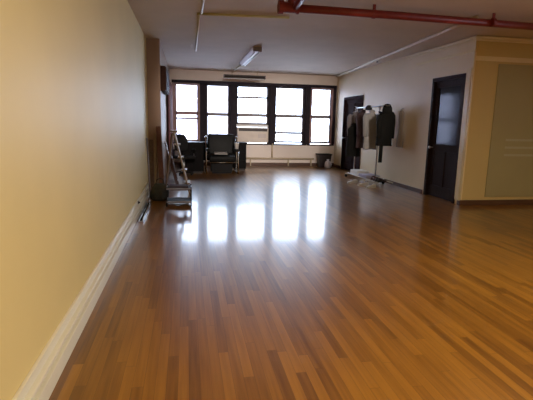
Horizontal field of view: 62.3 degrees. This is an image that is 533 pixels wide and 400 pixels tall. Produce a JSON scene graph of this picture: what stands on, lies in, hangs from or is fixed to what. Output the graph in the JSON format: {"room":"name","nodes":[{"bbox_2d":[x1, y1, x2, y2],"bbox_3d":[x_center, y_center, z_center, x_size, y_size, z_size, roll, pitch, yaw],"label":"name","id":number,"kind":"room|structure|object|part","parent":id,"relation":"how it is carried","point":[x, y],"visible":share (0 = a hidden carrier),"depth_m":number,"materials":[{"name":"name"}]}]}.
{"room":"empty office loft","nodes":[
{"label":"empty office loft","id":0,"kind":"room"},
{"bbox_2d":[0,0,148,399],"bbox_3d":[-1.387,-0.583,2.719,0.200,3.046,12.960,-1,10,-10],"label":"wall","id":1,"kind":"structure","parent":0,"point":[74,104],"depth_m":2.71,"materials":[{"name":"beige paint"}]},
{"bbox_2d":[12,182,148,399],"bbox_3d":[-1.291,0.812,2.988,0.060,0.210,12.960,-1,10,-10],"label":"baseboard","id":2,"kind":"structure","parent":1,"relation":"attached to","point":[41,380],"depth_m":2.88,"materials":[{"name":"white wood"}]},
{"bbox_2d":[146,38,169,183],"bbox_3d":[-2.860,-2.171,11.574,0.460,3.046,5.270,-1,10,-10],"label":"column","id":3,"kind":"structure","parent":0,"point":[155,56],"depth_m":9.02,"materials":[{"name":"beige paint"}]},
{"bbox_2d":[160,66,168,94],"bbox_3d":[-2.243,-2.635,9.802,0.135,0.500,1.500,-1,10,-10],"label":"upper cabinet","id":4,"kind":"object","parent":3,"relation":"attached to","point":[164,73],"visible":0.98,"depth_m":9.10,"materials":[{"name":"brown wood"}]},
{"bbox_3d":[-2.137,-2.571,9.450,0.018,0.460,0.720,-1,10,-10],"label":"door","id":5,"kind":"part","parent":4,"relation":"part of","materials":[{"name":"brown wood"}]},
{"bbox_2d":[167,80,173,165],"bbox_3d":[-2.771,-2.234,12.668,0.102,2.294,2.500,-1,10,-10],"label":"curtain","id":6,"kind":"object","parent":3,"relation":"hanging from","point":[169,97],"visible":0.6,"depth_m":11.78,"materials":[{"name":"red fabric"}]},
{"bbox_2d":[169,69,337,162],"bbox_3d":[-0.505,-2.673,14.733,6.220,3.046,0.200,-1,10,-10],"label":"wall","id":7,"kind":"structure","parent":0,"point":[264,151],"depth_m":14.81,"materials":[{"name":"paint"}]},
{"bbox_2d":[172,82,204,143],"bbox_3d":[-2.538,-2.819,14.308,1.070,1.970,0.200,-1,10,-10],"label":"window","id":8,"kind":"structure","parent":7,"relation":"in","point":[176,112],"depth_m":14.27,"materials":[{"name":"paint"}]},
{"bbox_3d":[-2.583,-3.255,14.283,0.720,0.965,0.040,-1,10,-10],"label":"sash","id":9,"kind":"part","parent":8,"relation":"part of","materials":[{"name":"glass"}]},
{"bbox_3d":[-2.594,-2.397,14.384,0.720,0.970,0.040,-1,10,-10],"label":"sash","id":10,"kind":"part","parent":8,"relation":"part of","materials":[{"name":"paint"}]},
{"bbox_2d":[205,84,235,141],"bbox_3d":[-1.559,-2.828,14.484,1.060,1.970,0.200,-1,10,-10],"label":"window","id":11,"kind":"structure","parent":7,"relation":"in","point":[207,113],"depth_m":14.44,"materials":[{"name":"paint"}]},
{"bbox_3d":[-1.599,-3.264,14.460,0.720,0.965,0.040,-1,10,-10],"label":"sash","id":12,"kind":"part","parent":11,"relation":"part of","materials":[{"name":"glass"}]},
{"bbox_3d":[-1.610,-2.386,14.564,0.720,0.930,0.040,-1,10,-10],"label":"sash","id":13,"kind":"part","parent":11,"relation":"part of","materials":[{"name":"grey paint"}]},
{"bbox_2d":[235,85,270,144],"bbox_3d":[-0.470,-2.837,14.674,1.290,1.970,0.190,-1,10,-10],"label":"window","id":14,"kind":"structure","parent":7,"relation":"in","point":[267,98],"depth_m":14.65,"materials":[{"name":"paint"}]},
{"bbox_2d":[236,124,267,142],"bbox_3d":[-0.486,-2.219,14.738,1.060,0.590,0.515,-1,10,-10],"label":"air conditioner","id":15,"kind":"object","parent":14,"relation":"attached to","point":[245,133],"visible":0.94,"depth_m":14.52,"materials":[{"name":"beige plastic"}]},
{"bbox_2d":[239,128,266,130],"bbox_3d":[-0.440,-2.305,14.474,0.950,0.095,0.016,-1,10,-10],"label":"grille","id":16,"kind":"object","parent":15,"relation":"attached to","point":[240,129],"depth_m":14.47,"materials":[{"name":"grey metal"}]},
{"bbox_3d":[-0.144,-2.114,14.564,0.260,0.140,0.014,-1,10,-10],"label":"control panel","id":17,"kind":"part","parent":15,"relation":"part of","materials":[{"name":"plastic"}]},
{"bbox_3d":[-0.472,-3.274,14.662,1.030,0.965,0.040,-1,10,-10],"label":"sash","id":18,"kind":"part","parent":14,"relation":"part of","materials":[{"name":"glass"}]},
{"bbox_3d":[-0.476,-2.687,14.715,1.030,0.340,0.040,-1,10,-10],"label":"sash","id":19,"kind":"part","parent":14,"relation":"part of","materials":[{"name":"grey paint"}]},
{"bbox_3d":[-0.481,-1.876,14.783,1.290,0.040,0.070,-1,10,-10],"label":"sill","id":20,"kind":"part","parent":14,"relation":"part of","materials":[{"name":"paint"}]},
{"bbox_2d":[171,79,336,87],"bbox_3d":[-0.311,-3.798,14.444,5.480,0.090,0.033,-1,10,-10],"label":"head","id":21,"kind":"structure","parent":7,"relation":"attached to","point":[172,80],"depth_m":14.40},
{"bbox_2d":[174,162,333,165],"bbox_3d":[-0.390,-1.210,14.904,5.560,0.110,0.020,-1,10,-10],"label":"baseboard","id":22,"kind":"structure","parent":7,"relation":"attached to","point":[175,163],"depth_m":15.02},
{"bbox_2d":[246,144,313,165],"bbox_3d":[0.452,-1.529,14.950,2.400,0.760,0.105,-1,10,-10],"label":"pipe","id":23,"kind":"object","parent":7,"relation":"attached to","point":[250,158],"visible":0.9,"depth_m":14.91,"materials":[{"name":"white metal"}]},
{"bbox_2d":[269,86,306,144],"bbox_3d":[0.735,-2.848,14.895,1.300,1.970,0.200,-1,10,-10],"label":"window","id":24,"kind":"structure","parent":7,"relation":"in","point":[302,116],"depth_m":14.85,"materials":[{"name":"paint"}]},
{"bbox_3d":[0.759,-1.887,15.005,1.230,0.040,0.070,-1,10,-10],"label":"sill","id":25,"kind":"part","parent":24,"relation":"part of","materials":[{"name":"paint"}]},
{"bbox_3d":[0.757,-2.407,14.989,0.970,0.930,0.040,-1,10,-10],"label":"sash","id":26,"kind":"part","parent":24,"relation":"part of","materials":[{"name":"glass"}]},
{"bbox_3d":[0.768,-3.285,14.885,0.970,0.965,0.040,-1,10,-10],"label":"sash","id":27,"kind":"part","parent":24,"relation":"part of","materials":[{"name":"glass"}]},
{"bbox_2d":[304,87,336,145],"bbox_3d":[1.827,-2.858,15.091,1.060,1.970,0.200,-1,10,-10],"label":"window","id":28,"kind":"structure","parent":7,"relation":"in","point":[329,117],"depth_m":15.05,"materials":[{"name":"paint"}]},
{"bbox_3d":[1.851,-1.897,15.202,0.950,0.040,0.070,-1,10,-10],"label":"sill","id":29,"kind":"part","parent":28,"relation":"part of","materials":[{"name":"paint"}]},
{"bbox_3d":[1.850,-2.417,15.185,0.690,0.930,0.040,-1,10,-10],"label":"sash","id":30,"kind":"part","parent":28,"relation":"part of","materials":[{"name":"glass"}]},
{"bbox_3d":[1.860,-3.295,15.081,0.690,0.965,0.040,-1,10,-10],"label":"sash","id":31,"kind":"part","parent":28,"relation":"part of","materials":[{"name":"glass"}]},
{"bbox_2d":[49,165,532,399],"bbox_3d":[3.025,0.512,6.435,10.180,0.200,18.630,-1,10,-10],"label":"floor","id":32,"kind":"structure","parent":0,"point":[275,282],"depth_m":3.73,"materials":[{"name":"brown wood"}]},
{"bbox_2d":[138,201,150,221],"bbox_3d":[-1.932,0.163,7.033,0.070,0.060,1.450,-1,10,-10],"label":"channel","id":33,"kind":"object","parent":32,"relation":"on","point":[143,214],"visible":1,"depth_m":6.84,"materials":[{"name":"metal"}]},
{"bbox_2d":[146,138,150,196],"bbox_3d":[-2.249,-0.618,8.409,0.032,1.100,0.337,-3,11,-22],"label":"leaning pole","id":34,"kind":"object","parent":32,"relation":"on","point":[146,138],"visible":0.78,"depth_m":8.40,"materials":[{"name":"grey paint"}]},
{"bbox_2d":[149,140,153,188],"bbox_3d":[-2.317,-0.683,8.911,0.080,1.046,0.537,-1,10,-15],"label":"leaning board","id":35,"kind":"object","parent":32,"relation":"on","point":[151,150],"visible":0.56,"depth_m":8.92,"materials":[{"name":"brown wood"}]},
{"bbox_2d":[153,133,156,182],"bbox_3d":[-2.224,-0.730,8.816,0.045,1.179,0.738,-1,10,-14],"label":"leaning board","id":36,"kind":"object","parent":32,"relation":"on","point":[154,134],"visible":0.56,"depth_m":8.82,"materials":[{"name":"brown wood"}]},
{"bbox_2d":[156,137,158,182],"bbox_3d":[-2.183,-0.692,8.841,0.026,1.105,0.725,-2,10,-17],"label":"leaning pole","id":37,"kind":"object","parent":32,"relation":"on","point":[156,137],"visible":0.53,"depth_m":8.87,"materials":[{"name":"brown wood"}]},
{"bbox_2d":[150,178,168,200],"bbox_3d":[-1.952,-0.205,8.088,0.344,0.420,0.283,-4,11,-27],"label":"canvas bag","id":38,"kind":"object","parent":32,"relation":"on","point":[158,191],"visible":0.9,"depth_m":8.00,"materials":[{"name":"black fabric"}]},
{"bbox_2d":[156,126,163,182],"bbox_3d":[-2.106,-0.787,8.750,0.100,1.321,0.894,-2,10,-17],"label":"leaning board","id":39,"kind":"object","parent":32,"relation":"on","point":[158,128],"visible":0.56,"depth_m":8.79,"materials":[{"name":"brown wood"}]},
{"bbox_2d":[164,142,178,183],"bbox_3d":[-2.088,-0.784,9.750,0.300,0.984,0.435,-1,10,-10],"label":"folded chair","id":40,"kind":"object","parent":32,"relation":"on","point":[165,143],"visible":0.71,"depth_m":9.62,"materials":[{"name":"brown wood"}]},
{"bbox_3d":[-2.003,-0.629,9.628,0.178,0.723,0.030,0,10,-7],"label":"leg","id":41,"kind":"part","parent":40,"relation":"part of","materials":[{"name":"brown wood"}]},
{"bbox_2d":[165,130,189,195],"bbox_3d":[-1.755,-0.730,8.684,0.525,1.260,0.487,-1,10,-10],"label":"step ladder","id":42,"kind":"object","parent":32,"relation":"on","point":[186,181],"visible":0.9,"depth_m":8.50,"materials":[{"name":"brown wood"}]},
{"bbox_3d":[-1.886,-0.675,8.491,0.194,1.212,0.050,-5,12,-30],"label":"leg","id":43,"kind":"part","parent":42,"relation":"part of","materials":[{"name":"brown wood"}]},
{"bbox_3d":[-1.627,-0.690,8.518,0.332,1.245,0.104,-1,10,-10],"label":"rail","id":44,"kind":"part","parent":42,"relation":"part of","materials":[{"name":"brown wood"}]},
{"bbox_2d":[166,184,191,206],"bbox_3d":[-1.532,-0.088,7.736,0.433,0.330,0.430,-1,10,-10],"label":"step stool","id":45,"kind":"object","parent":32,"relation":"on","point":[168,199],"visible":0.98,"depth_m":7.57,"materials":[{"name":"black plastic"}]},
{"bbox_2d":[170,184,187,187],"bbox_3d":[-1.532,-0.245,7.728,0.320,0.029,0.240,-1,10,-10],"label":"folded cloth","id":46,"kind":"object","parent":45,"relation":"on","point":[171,185],"visible":1,"depth_m":7.66,"materials":[{"name":"grey fabric"}]},
{"bbox_2d":[168,198,190,200],"bbox_3d":[-1.534,0.010,7.753,0.400,0.030,0.380,-1,10,-10],"label":"shelf","id":47,"kind":"object","parent":45,"relation":"attached to","point":[169,199],"depth_m":7.77,"materials":[{"name":"black plastic"}]},
{"bbox_2d":[173,134,195,175],"bbox_3d":[-2.229,-1.229,11.917,0.583,1.096,0.563,-7,13,-38],"label":"office chair","id":48,"kind":"object","parent":32,"relation":"on","point":[181,138],"visible":0.72,"depth_m":11.96,"materials":[{"name":"black fabric"}]},
{"bbox_3d":[-2.360,-1.566,12.027,0.440,0.480,0.166,-7,13,-38],"label":"backrest","id":49,"kind":"part","parent":48,"relation":"part of","materials":[{"name":"black fabric"}]},
{"bbox_3d":[-2.214,-1.155,11.903,0.460,0.090,0.460,-7,13,-38],"label":"seat","id":50,"kind":"part","parent":48,"relation":"part of","materials":[{"name":"black plastic"}]},
{"bbox_2d":[182,142,203,172],"bbox_3d":[-2.099,-1.213,12.537,0.600,0.860,0.486,-1,10,-10],"label":"base cabinet","id":51,"kind":"object","parent":32,"relation":"on","point":[196,165],"visible":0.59,"depth_m":12.34,"materials":[{"name":"black paint"}]},
{"bbox_3d":[-2.208,-1.196,12.307,0.285,0.760,0.018,-1,10,-10],"label":"door","id":52,"kind":"part","parent":51,"relation":"part of","materials":[{"name":"black paint"}]},
{"bbox_3d":[-1.917,-1.198,12.360,0.285,0.760,0.018,-1,10,-10],"label":"door","id":53,"kind":"part","parent":51,"relation":"part of","materials":[{"name":"black paint"}]},
{"bbox_2d":[180,141,246,169],"bbox_3d":[-1.633,-1.352,13.445,2.000,0.840,0.700,-1,10,-10],"label":"desk","id":54,"kind":"object","parent":32,"relation":"on","point":[242,145],"visible":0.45,"depth_m":13.28,"materials":[{"name":"black paint"}]},
{"bbox_3d":[-1.682,-1.506,13.708,1.240,0.550,0.020,-1,10,-10],"label":"modesty panel","id":55,"kind":"part","parent":54,"relation":"part of","materials":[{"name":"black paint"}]},
{"bbox_3d":[-0.788,-1.327,13.264,0.320,0.210,0.017,-1,10,-10],"label":"drawer","id":56,"kind":"part","parent":54,"relation":"part of","materials":[{"name":"black paint"}]},
{"bbox_3d":[-0.793,-1.090,13.306,0.320,0.210,0.017,-1,10,-10],"label":"drawer","id":57,"kind":"part","parent":54,"relation":"part of","materials":[{"name":"black paint"}]},
{"bbox_3d":[-0.782,-1.563,13.223,0.320,0.210,0.017,-1,10,-10],"label":"drawer","id":58,"kind":"part","parent":54,"relation":"part of","materials":[{"name":"black paint"}]},
{"bbox_2d":[204,134,238,173],"bbox_3d":[-1.276,-1.315,12.530,0.952,1.099,0.751,-1,10,-10],"label":"armchair","id":59,"kind":"object","parent":32,"relation":"on","point":[216,142],"visible":0.97,"depth_m":12.60,"materials":[{"name":"black leather"}]},
{"bbox_3d":[-1.702,-1.250,12.419,0.040,0.976,0.640,-1,10,-10],"label":"frame","id":60,"kind":"part","parent":59,"relation":"part of","materials":[{"name":"silver metal"}]},
{"bbox_2d":[214,152,226,154],"bbox_3d":[-1.284,-1.309,12.350,0.360,0.070,0.240,-1,10,-10],"label":"folded towel","id":61,"kind":"object","parent":59,"relation":"on","point":[215,153],"visible":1,"depth_m":12.25,"materials":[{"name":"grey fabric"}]},
{"bbox_3d":[-1.315,-1.596,12.737,0.760,0.618,0.238,-1,10,-10],"label":"backrest","id":62,"kind":"part","parent":59,"relation":"part of","materials":[{"name":"black leather"}]},
{"bbox_3d":[-1.267,-1.206,12.485,0.720,0.221,0.624,-1,10,-10],"label":"seat","id":63,"kind":"part","parent":59,"relation":"part of","materials":[{"name":"black leather"}]},
{"bbox_3d":[-0.836,-1.258,12.574,0.040,0.976,0.640,-1,10,-10],"label":"frame","id":64,"kind":"part","parent":59,"relation":"part of","materials":[{"name":"silver metal"}]},
{"bbox_2d":[316,153,331,167],"bbox_3d":[1.932,-1.335,14.920,0.472,0.455,0.378,-1,10,-10],"label":"waste bin","id":65,"kind":"object","parent":32,"relation":"on","point":[321,157],"visible":0.92,"depth_m":14.76,"materials":[{"name":"plastic"}]},
{"bbox_2d":[324,159,331,168],"bbox_3d":[2.039,-1.201,14.618,0.250,0.300,0.230,-8,13,-42],"label":"plastic bag","id":66,"kind":"object","parent":32,"relation":"on","point":[328,164],"visible":1,"depth_m":14.55,"materials":[{"name":"white plastic"}]},
{"bbox_2d":[347,179,357,182],"bbox_3d":[2.170,-0.477,11.092,0.286,0.099,0.094,-2,10,-17],"label":"shoe","id":67,"kind":"object","parent":32,"relation":"on","point":[354,180],"visible":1,"depth_m":11.06,"materials":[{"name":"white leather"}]},
{"bbox_2d":[358,181,368,185],"bbox_3d":[2.348,-0.399,10.674,0.286,0.099,0.094,0,10,-6],"label":"shoe","id":68,"kind":"object","parent":32,"relation":"on","point":[366,183],"visible":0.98,"depth_m":10.65,"materials":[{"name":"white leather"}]},
{"bbox_2d":[345,105,392,183],"bbox_3d":[2.642,-1.432,11.248,0.524,1.944,2.130,-1,10,-10],"label":"clothes rack","id":69,"kind":"object","parent":32,"relation":"on","point":[346,175],"depth_m":11.05,"materials":[{"name":"metal"}]},
{"bbox_2d":[345,106,359,156],"bbox_3d":[2.348,-1.834,11.843,0.402,1.343,0.147,-1,10,-10],"label":"jacket","id":70,"kind":"object","parent":69,"relation":"hanging from","point":[351,150],"visible":0.71,"depth_m":11.83,"materials":[{"name":"fabric"}]},
{"bbox_2d":[347,108,358,135],"bbox_3d":[2.416,-2.040,12.015,0.454,0.993,0.187,1,10,1],"label":"jacket","id":71,"kind":"object","parent":69,"relation":"hanging from","point":[350,119],"visible":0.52,"depth_m":11.93,"materials":[{"name":"fabric"}]},
{"bbox_2d":[350,169,368,174],"bbox_3d":[2.515,-0.753,11.931,0.340,0.111,0.500,-1,10,-10],"label":"storage box","id":72,"kind":"object","parent":69,"relation":"on","point":[353,171],"visible":0.8,"depth_m":11.81,"materials":[{"name":"white plastic"}]},
{"bbox_2d":[356,110,367,147],"bbox_3d":[2.522,-1.917,11.614,0.433,1.093,0.189,-4,11,-27],"label":"jacket","id":73,"kind":"object","parent":69,"relation":"hanging from","point":[359,117],"visible":0.69,"depth_m":11.51,"materials":[{"name":"fabric"}]},
{"bbox_3d":[2.460,-0.580,11.338,0.026,0.025,2.070,-1,10,-10],"label":"rail","id":74,"kind":"part","parent":69,"relation":"part of","materials":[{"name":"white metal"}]},
{"bbox_3d":[2.611,-2.343,11.200,0.180,0.133,0.234,-1,10,-10],"label":"cap","id":75,"kind":"part","parent":69,"relation":"part of","materials":[{"name":"black fabric"}]},
{"bbox_2d":[359,173,379,177],"bbox_3d":[2.629,-0.621,11.304,0.380,0.071,0.500,-1,10,-10],"label":"storage box","id":76,"kind":"object","parent":69,"relation":"on","point":[365,175],"visible":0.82,"depth_m":11.24,"materials":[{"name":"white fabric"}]},
{"bbox_2d":[363,105,378,149],"bbox_3d":[2.634,-1.819,11.098,0.465,1.103,0.176,-1,10,-10],"label":"jacket","id":77,"kind":"object","parent":69,"relation":"hanging from","point":[369,120],"visible":0.89,"depth_m":11.05,"materials":[{"name":"fabric"}]},
{"bbox_2d":[375,104,394,162],"bbox_3d":[2.816,-1.591,10.522,0.497,1.380,0.281,-2,11,-19],"label":"coat","id":78,"kind":"object","parent":69,"relation":"hanging from","point":[385,121],"visible":0.97,"depth_m":10.40,"materials":[{"name":"fabric"}]},
{"bbox_2d":[382,104,391,114],"bbox_3d":[2.844,-2.130,10.381,0.250,0.270,0.185,-2,11,-19],"label":"hood","id":79,"kind":"object","parent":78,"relation":"attached to","point":[387,110],"depth_m":10.31,"materials":[{"name":"black fabric"}]},
{"bbox_2d":[366,184,375,187],"bbox_3d":[2.454,-0.334,10.313,0.286,0.099,0.094,-4,11,-29],"label":"shoe","id":80,"kind":"object","parent":32,"relation":"on","point":[370,185],"visible":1,"depth_m":10.28,"materials":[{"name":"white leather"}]},
{"bbox_2d":[127,0,532,75],"bbox_3d":[3.097,-2.684,5.874,10.180,0.200,18.630,-1,10,-10],"label":"ceiling","id":81,"kind":"structure","parent":0,"point":[302,43],"depth_m":7.72,"materials":[{"name":"paint"}]},
{"bbox_2d":[195,15,199,50],"bbox_3d":[-1.312,-3.097,8.339,0.034,0.032,3.560,0,10,-10],"label":"conduit","id":82,"kind":"object","parent":81,"relation":"attached to","point":[198,21],"visible":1,"depth_m":7.84,"materials":[{"name":"white metal"}]},
{"bbox_2d":[201,0,204,14],"bbox_3d":[-0.613,-2.428,4.623,0.028,0.027,4.020,-1,10,-10],"label":"conduit","id":83,"kind":"object","parent":81,"relation":"attached to","point":[202,0],"visible":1,"depth_m":6.15,"materials":[{"name":"white metal"}]},
{"bbox_2d":[197,12,288,18],"bbox_3d":[-0.345,-2.778,6.647,1.386,0.034,0.036,0,10,-5],"label":"conduit","id":84,"kind":"object","parent":81,"relation":"attached to","point":[208,14],"visible":1,"depth_m":6.64,"materials":[{"name":"beige metal"}]},
{"bbox_2d":[223,68,265,79],"bbox_3d":[-0.654,-3.782,13.186,1.256,0.333,0.190,-1,10,-10],"label":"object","id":85,"kind":"object","parent":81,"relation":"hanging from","point":[226,76],"visible":1,"depth_m":13.14,"materials":[{"name":"grey paint"}]},
{"bbox_2d":[240,47,261,65],"bbox_3d":[-0.414,-3.456,10.708,0.190,0.118,2.536,-1,10,-10],"label":"strip light","id":86,"kind":"object","parent":81,"relation":"attached to","point":[254,51],"visible":1,"depth_m":10.22,"materials":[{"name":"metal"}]},
{"bbox_2d":[277,0,532,29],"bbox_3d":[4.155,-2.349,5.264,7.722,0.210,2.902,-1,10,-10],"label":"pipe","id":87,"kind":"object","parent":81,"relation":"attached to","point":[291,6],"visible":1,"depth_m":5.96,"materials":[{"name":"red metal"}]},
{"bbox_2d":[336,15,478,76],"bbox_3d":[2.701,-3.376,10.512,0.075,0.061,8.436,0,10,-5],"label":"conduit","id":88,"kind":"object","parent":81,"relation":"attached to","point":[455,26],"visible":0.85,"depth_m":8.65,"materials":[{"name":"white metal"}]},
{"bbox_2d":[334,35,476,203],"bbox_3d":[3.121,-2.042,11.605,0.200,3.046,7.355,-1,10,-10],"label":"wall","id":89,"kind":"structure","parent":0,"point":[399,83],"depth_m":10.38,"materials":[{"name":"paint"}]},
{"bbox_2d":[340,95,363,170],"bbox_3d":[2.707,-2.039,13.695,0.275,2.300,1.600,-1,10,-10],"label":"door","id":90,"kind":"structure","parent":89,"relation":"in","point":[347,163],"depth_m":14.07,"materials":[{"name":"brown wood"}]},
{"bbox_3d":[2.698,-2.059,13.690,0.045,1.860,1.220,-1,10,-10],"label":"panel","id":91,"kind":"part","parent":90,"relation":"part of","materials":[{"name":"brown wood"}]},
{"bbox_2d":[333,164,458,204],"bbox_3d":[2.979,-0.583,11.841,0.020,0.085,7.355,-1,10,-10],"label":"baseboard","id":92,"kind":"structure","parent":89,"relation":"attached to","point":[334,165],"depth_m":10.35,"materials":[{"name":"grey wood"}]},
{"bbox_2d":[396,108,403,147],"bbox_3d":[3.183,-1.710,10.445,0.082,0.915,0.340,-1,10,-10],"label":"dress","id":93,"kind":"object","parent":89,"relation":"hanging from","point":[399,143],"visible":1,"depth_m":10.40,"materials":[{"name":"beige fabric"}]},
{"bbox_2d":[423,73,465,203],"bbox_3d":[3.594,-1.220,8.796,0.275,2.420,1.110,-1,10,-10],"label":"door","id":94,"kind":"structure","parent":89,"relation":"in","point":[447,97],"depth_m":8.84,"materials":[{"name":"brown wood"}]},
{"bbox_3d":[3.571,-0.615,8.901,0.045,0.710,0.730,-1,10,-10],"label":"panel","id":95,"kind":"part","parent":94,"relation":"part of","materials":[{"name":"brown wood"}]},
{"bbox_3d":[3.596,-1.658,8.718,0.008,1.130,0.730,-1,10,-10],"label":"glass","id":96,"kind":"part","parent":94,"relation":"part of","materials":[{"name":"grey glass"}]},
{"bbox_2d":[454,68,471,200],"bbox_3d":[3.635,-1.191,8.159,0.020,2.415,0.140,-1,10,-10],"label":"door frame","id":97,"kind":"structure","parent":89,"relation":"attached to","point":[469,70],"depth_m":8.13,"materials":[{"name":"white paint"}]},
{"bbox_2d":[459,52,476,199],"bbox_3d":[3.669,-1.310,8.043,0.032,2.660,0.036,-1,10,-10],"label":"trim","id":98,"kind":"structure","parent":89,"relation":"attached to","point":[474,56],"depth_m":8.02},
{"bbox_2d":[462,35,532,199],"bbox_3d":[5.698,-1.436,8.486,4.160,3.046,0.204,-1,10,-10],"label":"wall","id":99,"kind":"structure","parent":0,"point":[486,72],"depth_m":8.03,"materials":[{"name":"paint"}]},
{"bbox_2d":[405,36,532,59],"bbox_3d":[5.408,-3.080,9.312,4.010,0.075,2.579,-1,10,-10],"label":"crown molding","id":100,"kind":"structure","parent":99,"relation":"attached to","point":[474,38],"depth_m":7.92,"materials":[{"name":"beige wood"}]},
{"bbox_2d":[459,199,532,204],"bbox_3d":[5.576,0.035,8.613,3.980,0.100,0.020,-1,10,-10],"label":"baseboard","id":101,"kind":"structure","parent":99,"relation":"attached to","point":[523,201],"depth_m":8.39,"materials":[{"name":"brown wood"}]},
{"bbox_2d":[476,56,532,62],"bbox_3d":[5.653,-2.536,8.169,3.940,0.080,0.012,-1,10,-10],"label":"trim","id":102,"kind":"structure","parent":99,"relation":"attached to","point":[479,58],"depth_m":7.92,"materials":[{"name":"beige wood"}]},
{"bbox_2d":[484,64,532,196],"bbox_3d":[5.429,-1.263,8.352,2.600,2.420,0.023,-1,10,-10],"label":"glass panel","id":103,"kind":"object","parent":99,"relation":"attached to","point":[510,161],"visible":1,"depth_m":8.20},
{"label":"outside","id":104,"kind":"structure","parent":0,"visible":0},
{"bbox_3d":[-6.823,2.845,38.147,120.000,0.200,44.670,-1,10,-10],"label":"ground","id":105,"kind":"structure","parent":104,"visible":0},
{"bbox_2d":[176,85,227,138],"bbox_3d":[-14.193,-3.618,36.997,21.200,12.600,10.060,-1,10,-10],"label":"building","id":106,"kind":"structure","parent":105,"relation":"on","point":[186,95],"depth_m":33.02,"materials":[{"name":"white"}]}
]}

